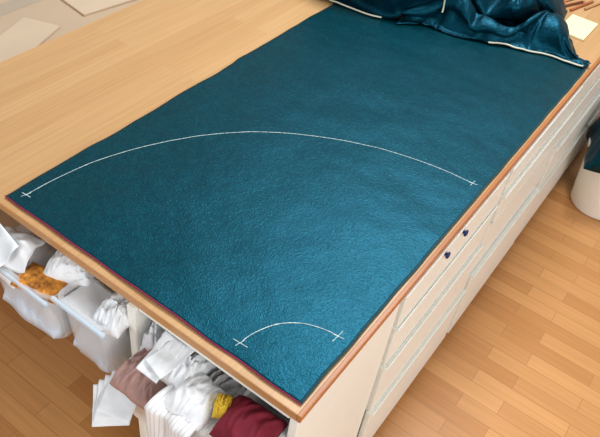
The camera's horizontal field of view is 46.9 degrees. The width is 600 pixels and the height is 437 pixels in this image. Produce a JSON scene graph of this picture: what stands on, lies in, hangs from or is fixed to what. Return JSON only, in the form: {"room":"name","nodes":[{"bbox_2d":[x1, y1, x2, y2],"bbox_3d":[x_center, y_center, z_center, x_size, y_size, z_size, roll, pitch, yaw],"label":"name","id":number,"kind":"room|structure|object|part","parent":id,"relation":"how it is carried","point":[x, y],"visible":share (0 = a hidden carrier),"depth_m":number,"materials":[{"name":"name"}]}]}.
{"room":"sewing workshop","nodes":[
{"label":"sewing workshop","id":0,"kind":"room"},
{"bbox_2d":[0,142,599,436],"bbox_3d":[0.278,0.265,2.341,5.600,0.030,6.200,30,48,21],"label":"floor","id":1,"kind":"structure","parent":0,"point":[522,359],"depth_m":2.13,"materials":[{"name":"brown wood"}]},
{"bbox_2d":[0,0,141,280],"bbox_3d":[-1.038,-0.537,2.467,1.035,0.661,1.451,30,48,21],"label":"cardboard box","id":2,"kind":"object","parent":1,"relation":"on","point":[56,12],"visible":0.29,"depth_m":2.12,"materials":[{"name":"beige cardboard"}]},
{"bbox_2d":[0,17,59,61],"bbox_3d":[-0.811,-0.505,1.987,0.120,0.007,0.260,15,44,7],"label":"cardboard sheet","id":3,"kind":"object","parent":2,"relation":"on","point":[26,34],"visible":0.7,"depth_m":2.01,"materials":[{"name":"beige cardboard"}]},
{"bbox_2d":[62,0,135,16],"bbox_3d":[-0.618,-0.735,2.255,0.160,0.007,0.300,37,51,27],"label":"cardboard sheet","id":4,"kind":"object","parent":2,"relation":"on","point":[85,8],"visible":1,"depth_m":2.18,"materials":[{"name":"beige cardboard"}]},
{"bbox_2d":[68,284,400,436],"bbox_3d":[-0.247,0.331,1.647,0.760,0.720,0.361,30,48,21],"label":"cabinet frame","id":5,"kind":"object","parent":1,"relation":"on","point":[339,412],"visible":0.17,"depth_m":1.36,"materials":[{"name":"white paint"}]},
{"bbox_2d":[0,267,47,306],"bbox_3d":[-0.475,0.076,1.555,0.214,0.162,0.389,30,48,21],"label":"tub","id":6,"kind":"object","parent":5,"relation":"on","point":[7,275],"visible":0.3,"depth_m":1.36,"materials":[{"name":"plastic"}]},
{"bbox_2d":[0,224,18,266],"bbox_3d":[-0.634,0.054,1.384,0.099,0.053,0.110,-30,55,-33],"label":"paper sheet","id":7,"kind":"object","parent":6,"relation":"on","point":[8,245],"visible":1,"depth_m":1.39,"materials":[{"name":"white paper"}]},
{"bbox_2d":[3,226,45,273],"bbox_3d":[-0.595,0.056,1.418,0.123,0.065,0.087,21,45,13],"label":"folded cloth","id":8,"kind":"object","parent":6,"relation":"in","point":[17,262],"visible":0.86,"depth_m":1.39,"materials":[{"name":"white fabric"}]},
{"bbox_2d":[0,234,56,288],"bbox_3d":[-0.581,0.074,1.465,0.100,0.040,0.141,30,48,21],"label":"scrap","id":9,"kind":"object","parent":6,"relation":"in","point":[41,255],"visible":0.15,"depth_m":1.46,"materials":[{"name":"white fabric"}]},
{"bbox_2d":[2,284,78,338],"bbox_3d":[-0.557,0.156,1.478,0.186,0.107,0.097,30,48,21],"label":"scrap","id":10,"kind":"object","parent":6,"relation":"in","point":[53,320],"visible":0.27,"depth_m":1.46,"materials":[{"name":"white fabric"}]},
{"bbox_2d":[10,262,71,303],"bbox_3d":[-0.515,0.124,1.385,0.113,0.018,0.070,21,45,13],"label":"scrap","id":11,"kind":"object","parent":6,"relation":"in","point":[45,287],"visible":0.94,"depth_m":1.37,"materials":[{"name":"orange fabric"}]},
{"bbox_2d":[43,250,94,287],"bbox_3d":[-0.460,0.086,1.406,0.105,0.049,0.096,14,44,6],"label":"scrap","id":12,"kind":"object","parent":6,"relation":"on","point":[59,266],"visible":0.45,"depth_m":1.38,"materials":[{"name":"white fabric"}]},
{"bbox_2d":[50,296,105,338],"bbox_3d":[-0.326,0.153,1.490,0.145,0.175,0.376,30,48,21],"label":"tub","id":13,"kind":"object","parent":5,"relation":"on","point":[54,299],"visible":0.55,"depth_m":1.31,"materials":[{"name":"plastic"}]},
{"bbox_2d":[61,277,115,332],"bbox_3d":[-0.397,0.169,1.359,0.118,0.022,0.099,30,48,21],"label":"folded cloth","id":14,"kind":"object","parent":13,"relation":"in","point":[85,300],"visible":0.53,"depth_m":1.35,"materials":[{"name":"white fabric"}]},
{"bbox_2d":[92,292,129,338],"bbox_3d":[-0.350,0.172,1.334,0.075,0.048,0.096,27,47,19],"label":"plastic bag","id":15,"kind":"object","parent":13,"relation":"in","point":[112,315],"visible":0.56,"depth_m":1.31,"materials":[{"name":"white plastic"}]},
{"bbox_3d":[-0.377,0.061,1.553,0.365,0.232,0.351,30,48,21],"label":"shelf","id":16,"kind":"part","parent":5,"relation":"part of","materials":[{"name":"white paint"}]},
{"bbox_2d":[73,324,131,372],"bbox_3d":[-0.401,0.230,1.436,0.117,0.103,0.110,30,48,21],"label":"tub","id":17,"kind":"object","parent":5,"relation":"on","point":[109,352],"visible":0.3,"depth_m":1.42,"materials":[{"name":"plastic"}]},
{"bbox_2d":[129,349,146,424],"bbox_3d":[-0.201,0.268,1.470,0.107,0.155,0.395,30,48,21],"label":"tub","id":18,"kind":"object","parent":5,"relation":"on","point":[139,412],"visible":0.11,"depth_m":1.39,"materials":[{"name":"plastic"}]},
{"bbox_2d":[92,384,128,426],"bbox_3d":[-0.368,0.363,1.346,0.070,0.054,0.066,1,44,-8],"label":"paper sheet","id":19,"kind":"object","parent":18,"relation":"in","point":[95,386],"visible":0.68,"depth_m":1.34,"materials":[{"name":"white paper"}]},
{"bbox_2d":[93,379,129,424],"bbox_3d":[-0.360,0.356,1.341,0.070,0.051,0.067,6,44,-2],"label":"paper sheet","id":20,"kind":"object","parent":19,"relation":"on","point":[100,384],"visible":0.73,"depth_m":1.34,"materials":[{"name":"white paper"}]},
{"bbox_2d":[94,375,131,423],"bbox_3d":[-0.353,0.349,1.336,0.070,0.046,0.070,12,44,3],"label":"paper sheet","id":21,"kind":"object","parent":20,"relation":"on","point":[107,377],"visible":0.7,"depth_m":1.33,"materials":[{"name":"white paper"}]},
{"bbox_2d":[96,370,136,422],"bbox_3d":[-0.345,0.342,1.331,0.070,0.042,0.073,17,44,9],"label":"paper sheet","id":22,"kind":"object","parent":21,"relation":"on","point":[114,403],"visible":0.59,"depth_m":1.33,"materials":[{"name":"white paper"}]},
{"bbox_2d":[110,348,167,409],"bbox_3d":[-0.288,0.287,1.312,0.106,0.053,0.116,30,48,21],"label":"scrap","id":23,"kind":"object","parent":18,"relation":"in","point":[137,387],"visible":0.45,"depth_m":1.29,"materials":[{"name":"pink fabric"}]},
{"bbox_2d":[140,321,174,350],"bbox_3d":[-0.255,0.236,1.343,0.109,0.114,0.095,30,48,21],"label":"scrap","id":24,"kind":"object","parent":18,"relation":"in","point":[150,338],"visible":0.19,"depth_m":1.32,"materials":[{"name":"white fabric"}]},
{"bbox_2d":[136,330,185,382],"bbox_3d":[-0.254,0.252,1.264,0.050,0.038,0.081,30,48,21],"label":"paper sheet","id":25,"kind":"object","parent":18,"relation":"in","point":[177,346],"visible":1,"depth_m":1.27,"materials":[{"name":"white paper"}]},
{"bbox_2d":[145,337,194,378],"bbox_3d":[-0.235,0.249,1.263,0.082,0.029,0.050,-27,54,-31],"label":"paper sheet","id":26,"kind":"object","parent":25,"relation":"on","point":[162,362],"visible":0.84,"depth_m":1.26,"materials":[{"name":"white paper"}]},
{"bbox_3d":[-0.250,0.329,1.649,0.020,0.720,0.361,30,48,21],"label":"panel","id":27,"kind":"part","parent":5,"relation":"part of","materials":[{"name":"white paint"}]},
{"bbox_2d":[217,389,289,436],"bbox_3d":[-0.009,0.360,1.378,0.110,0.190,0.380,30,48,21],"label":"tub","id":28,"kind":"object","parent":5,"relation":"on","point":[247,393],"visible":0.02,"depth_m":1.35,"materials":[{"name":"plastic"}]},
{"bbox_2d":[209,395,287,436],"bbox_3d":[-0.088,0.352,1.193,0.107,0.042,0.095,26,46,18],"label":"scrap","id":29,"kind":"object","parent":28,"relation":"on","point":[245,417],"visible":1,"depth_m":1.18,"materials":[{"name":"red fabric"}]},
{"bbox_3d":[0.055,0.503,1.516,0.018,0.720,0.351,30,48,21],"label":"panel","id":30,"kind":"part","parent":5,"relation":"part of","materials":[{"name":"white paint"}]},
{"bbox_3d":[-0.109,0.313,1.415,0.114,0.185,0.402,30,48,21],"label":"tub","id":31,"kind":"object","parent":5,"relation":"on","visible":0},
{"bbox_2d":[144,383,199,436],"bbox_3d":[-0.220,0.394,1.280,0.105,0.166,0.075,30,48,21],"label":"striped cloth","id":32,"kind":"object","parent":31,"relation":"hanging from","point":[161,422],"visible":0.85,"depth_m":1.23,"materials":[{"name":"white fabric"}]},
{"bbox_2d":[159,351,217,388],"bbox_3d":[-0.205,0.267,1.285,0.077,0.050,0.106,30,48,21],"label":"plastic bag","id":33,"kind":"object","parent":31,"relation":"on","point":[195,363],"visible":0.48,"depth_m":1.26,"materials":[{"name":"white plastic"}]},
{"bbox_2d":[164,373,227,430],"bbox_3d":[-0.184,0.315,1.239,0.093,0.036,0.100,30,48,21],"label":"scrap","id":34,"kind":"object","parent":31,"relation":"in","point":[193,399],"visible":0.92,"depth_m":1.22,"materials":[{"name":"white fabric"}]},
{"bbox_2d":[195,368,246,436],"bbox_3d":[-0.157,0.316,1.303,0.105,0.077,0.177,30,48,21],"label":"scrap","id":35,"kind":"object","parent":31,"relation":"in","point":[220,378],"visible":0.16,"depth_m":1.29,"materials":[{"name":"grey fabric"}]},
{"bbox_2d":[211,393,234,418],"bbox_3d":[-0.135,0.326,1.216,0.034,0.027,0.048,10,44,1],"label":"scrap","id":36,"kind":"object","parent":31,"relation":"in","point":[222,402],"visible":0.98,"depth_m":1.21,"materials":[{"name":"yellow fabric"}]},
{"bbox_2d":[356,173,509,436],"bbox_3d":[0.179,0.190,1.860,0.399,0.720,0.534,30,48,21],"label":"drawers","id":37,"kind":"object","parent":1,"relation":"on","point":[423,319],"visible":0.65,"depth_m":1.70,"materials":[{"name":"white paint"}]},
{"bbox_3d":[0.171,0.342,1.992,0.356,0.233,0.528,30,48,21],"label":"drawer","id":38,"kind":"part","parent":37,"relation":"part of","materials":[{"name":"white paint"}]},
{"bbox_3d":[0.328,0.346,1.849,0.005,0.008,0.528,30,48,21],"label":"handle","id":39,"kind":"part","parent":37,"relation":"part of","materials":[{"name":"white paint"}]},
{"bbox_3d":[0.191,0.186,1.845,0.356,0.183,0.528,30,48,21],"label":"drawer","id":40,"kind":"part","parent":37,"relation":"part of","materials":[{"name":"white paint"}]},
{"bbox_3d":[0.345,0.208,1.719,0.005,0.008,0.528,30,48,21],"label":"handle","id":41,"kind":"part","parent":37,"relation":"part of","materials":[{"name":"white paint"}]},
{"bbox_3d":[0.205,0.064,1.731,0.356,0.138,0.528,30,48,21],"label":"drawer","id":42,"kind":"part","parent":37,"relation":"part of","materials":[{"name":"white paint"}]},
{"bbox_3d":[0.358,0.102,1.621,0.005,0.008,0.528,30,48,21],"label":"handle","id":43,"kind":"part","parent":37,"relation":"part of","materials":[{"name":"white paint"}]},
{"bbox_3d":[0.319,0.079,1.496,0.011,0.018,0.018,30,48,21],"label":"knob","id":44,"kind":"part","parent":37,"relation":"part of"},
{"bbox_3d":[0.219,-0.026,1.645,0.356,0.098,0.528,30,48,21],"label":"drawer","id":45,"kind":"part","parent":37,"relation":"part of","materials":[{"name":"white paint"}]},
{"bbox_3d":[0.371,0.032,1.552,0.011,0.018,0.018,30,48,21],"label":"knob","id":46,"kind":"part","parent":37,"relation":"part of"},
{"bbox_2d":[447,85,582,332],"bbox_3d":[0.498,-0.091,2.201,0.401,0.720,0.534,30,48,21],"label":"drawers","id":47,"kind":"object","parent":1,"relation":"on","point":[520,190],"visible":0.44,"depth_m":2.06,"materials":[{"name":"white paint"}]},
{"bbox_3d":[0.493,0.046,2.320,0.356,0.273,0.528,30,48,21],"label":"drawer","id":48,"kind":"part","parent":47,"relation":"part of","materials":[{"name":"white paint"}]},
{"bbox_3d":[0.653,0.036,2.163,0.005,0.008,0.528,30,48,21],"label":"handle","id":49,"kind":"part","parent":47,"relation":"part of","materials":[{"name":"white paint"}]},
{"bbox_3d":[0.511,-0.134,2.154,0.356,0.203,0.528,30,48,21],"label":"drawer","id":50,"kind":"part","parent":47,"relation":"part of","materials":[{"name":"white paint"}]},
{"bbox_3d":[0.667,-0.119,2.022,0.005,0.008,0.528,30,48,21],"label":"handle","id":51,"kind":"part","parent":47,"relation":"part of","materials":[{"name":"white paint"}]},
{"bbox_3d":[0.532,-0.242,2.046,0.356,0.093,0.528,30,48,21],"label":"drawer","id":52,"kind":"part","parent":47,"relation":"part of","materials":[{"name":"white paint"}]},
{"bbox_3d":[0.682,-0.188,1.951,0.005,0.008,0.528,30,48,21],"label":"handle","id":53,"kind":"part","parent":47,"relation":"part of","materials":[{"name":"white paint"}]},
{"bbox_3d":[0.540,-0.312,1.981,0.356,0.083,0.528,30,48,21],"label":"drawer","id":54,"kind":"part","parent":47,"relation":"part of","materials":[{"name":"white paint"}]},
{"bbox_2d":[516,63,599,237],"bbox_3d":[0.816,-0.374,2.544,0.399,0.720,0.534,30,48,21],"label":"base cabinet","id":55,"kind":"object","parent":1,"relation":"on","point":[588,98],"visible":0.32,"depth_m":2.42,"materials":[{"name":"white paint"}]},
{"bbox_3d":[0.808,-0.222,2.676,0.356,0.233,0.528,30,48,21],"label":"drawer","id":56,"kind":"part","parent":55,"relation":"part of","materials":[{"name":"white paint"}]},
{"bbox_3d":[0.965,-0.218,2.533,0.005,0.008,0.528,30,48,21],"label":"handle","id":57,"kind":"part","parent":55,"relation":"part of","materials":[{"name":"white paint"}]},
{"bbox_3d":[0.830,-0.377,2.529,0.356,0.183,0.528,30,48,21],"label":"drawer","id":58,"kind":"part","parent":55,"relation":"part of","materials":[{"name":"white paint"}]},
{"bbox_3d":[0.843,-0.500,2.415,0.356,0.138,0.528,30,48,21],"label":"drawer","id":59,"kind":"part","parent":55,"relation":"part of","materials":[{"name":"white paint"}]},
{"bbox_3d":[0.984,-0.355,2.403,0.005,0.008,0.528,30,48,21],"label":"handle","id":60,"kind":"part","parent":55,"relation":"part of","materials":[{"name":"white paint"}]},
{"bbox_3d":[0.995,-0.462,2.305,0.005,0.008,0.528,30,48,21],"label":"handle","id":61,"kind":"part","parent":55,"relation":"part of","materials":[{"name":"white paint"}]},
{"bbox_3d":[0.856,-0.589,2.329,0.356,0.098,0.528,30,48,21],"label":"drawer","id":62,"kind":"part","parent":55,"relation":"part of","materials":[{"name":"white paint"}]},
{"bbox_2d":[566,99,599,168],"bbox_3d":[1.135,-0.655,2.886,0.399,0.720,0.534,30,48,21],"label":"base cabinet","id":63,"kind":"object","parent":1,"relation":"on","point":[595,115],"visible":0.16,"depth_m":2.80,"materials":[{"name":"white paint"}]},
{"bbox_2d":[0,0,599,422],"bbox_3d":[0.264,-0.603,2.159,1.193,0.020,2.548,30,48,21],"label":"countertop","id":64,"kind":"structure","parent":63,"relation":"on","point":[68,93],"depth_m":1.75,"materials":[{"name":"brown wood"}]},
{"bbox_2d":[5,0,589,404],"bbox_3d":[0.204,-0.526,1.839,0.966,0.297,1.967,30,48,21],"label":"fabric","id":65,"kind":"object","parent":64,"relation":"on","point":[275,205],"visible":1,"depth_m":1.58,"materials":[{"name":"teal fabric"}]},
{"bbox_2d":[564,0,584,6],"bbox_3d":[0.936,-0.738,2.382,0.146,0.007,0.008,-19,50,-26],"label":"pencil","id":66,"kind":"object","parent":64,"relation":"on","point":[582,1],"visible":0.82,"depth_m":2.38,"materials":[{"name":"red wood"}]},
{"bbox_2d":[566,14,597,40],"bbox_3d":[0.909,-0.626,2.264,0.090,0.006,0.150,30,48,21],"label":"paper pad","id":67,"kind":"object","parent":64,"relation":"on","point":[580,28],"visible":0.76,"depth_m":2.26,"materials":[{"name":"white paper"}]},
{"bbox_2d":[569,0,594,10],"bbox_3d":[0.976,-0.737,2.386,0.151,0.007,0.008,-26,53,-31],"label":"pencil","id":68,"kind":"object","parent":64,"relation":"on","point":[591,1],"visible":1,"depth_m":2.38,"materials":[{"name":"orange paint"}]},
{"bbox_2d":[584,2,599,9],"bbox_3d":[1.049,-0.754,2.416,0.192,0.007,0.008,-26,53,-31],"label":"pencil","id":69,"kind":"object","parent":64,"relation":"on","point":[598,3],"visible":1,"depth_m":2.38,"materials":[{"name":"brown wood"}]},
{"bbox_3d":[1.284,-0.500,2.876,0.005,0.008,0.528,30,48,21],"label":"handle","id":70,"kind":"part","parent":63,"relation":"part of","materials":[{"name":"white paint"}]},
{"bbox_3d":[1.148,-0.659,2.871,0.356,0.183,0.528,30,48,21],"label":"drawer","id":71,"kind":"part","parent":63,"relation":"part of","materials":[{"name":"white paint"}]},
{"bbox_2d":[571,138,599,219],"bbox_3d":[1.220,-0.159,2.710,0.278,0.269,0.278,30,48,21],"label":"bucket","id":72,"kind":"object","parent":1,"relation":"on","point":[585,193],"visible":0.68,"depth_m":2.69,"materials":[{"name":"plastic"}]},
{"bbox_2d":[583,117,599,172],"bbox_3d":[1.232,-0.318,2.553,0.267,0.228,0.303,18,44,10],"label":"cloth","id":73,"kind":"object","parent":72,"relation":"in","point":[592,156],"visible":1,"depth_m":2.56,"materials":[{"name":"teal fabric"}]}
]}

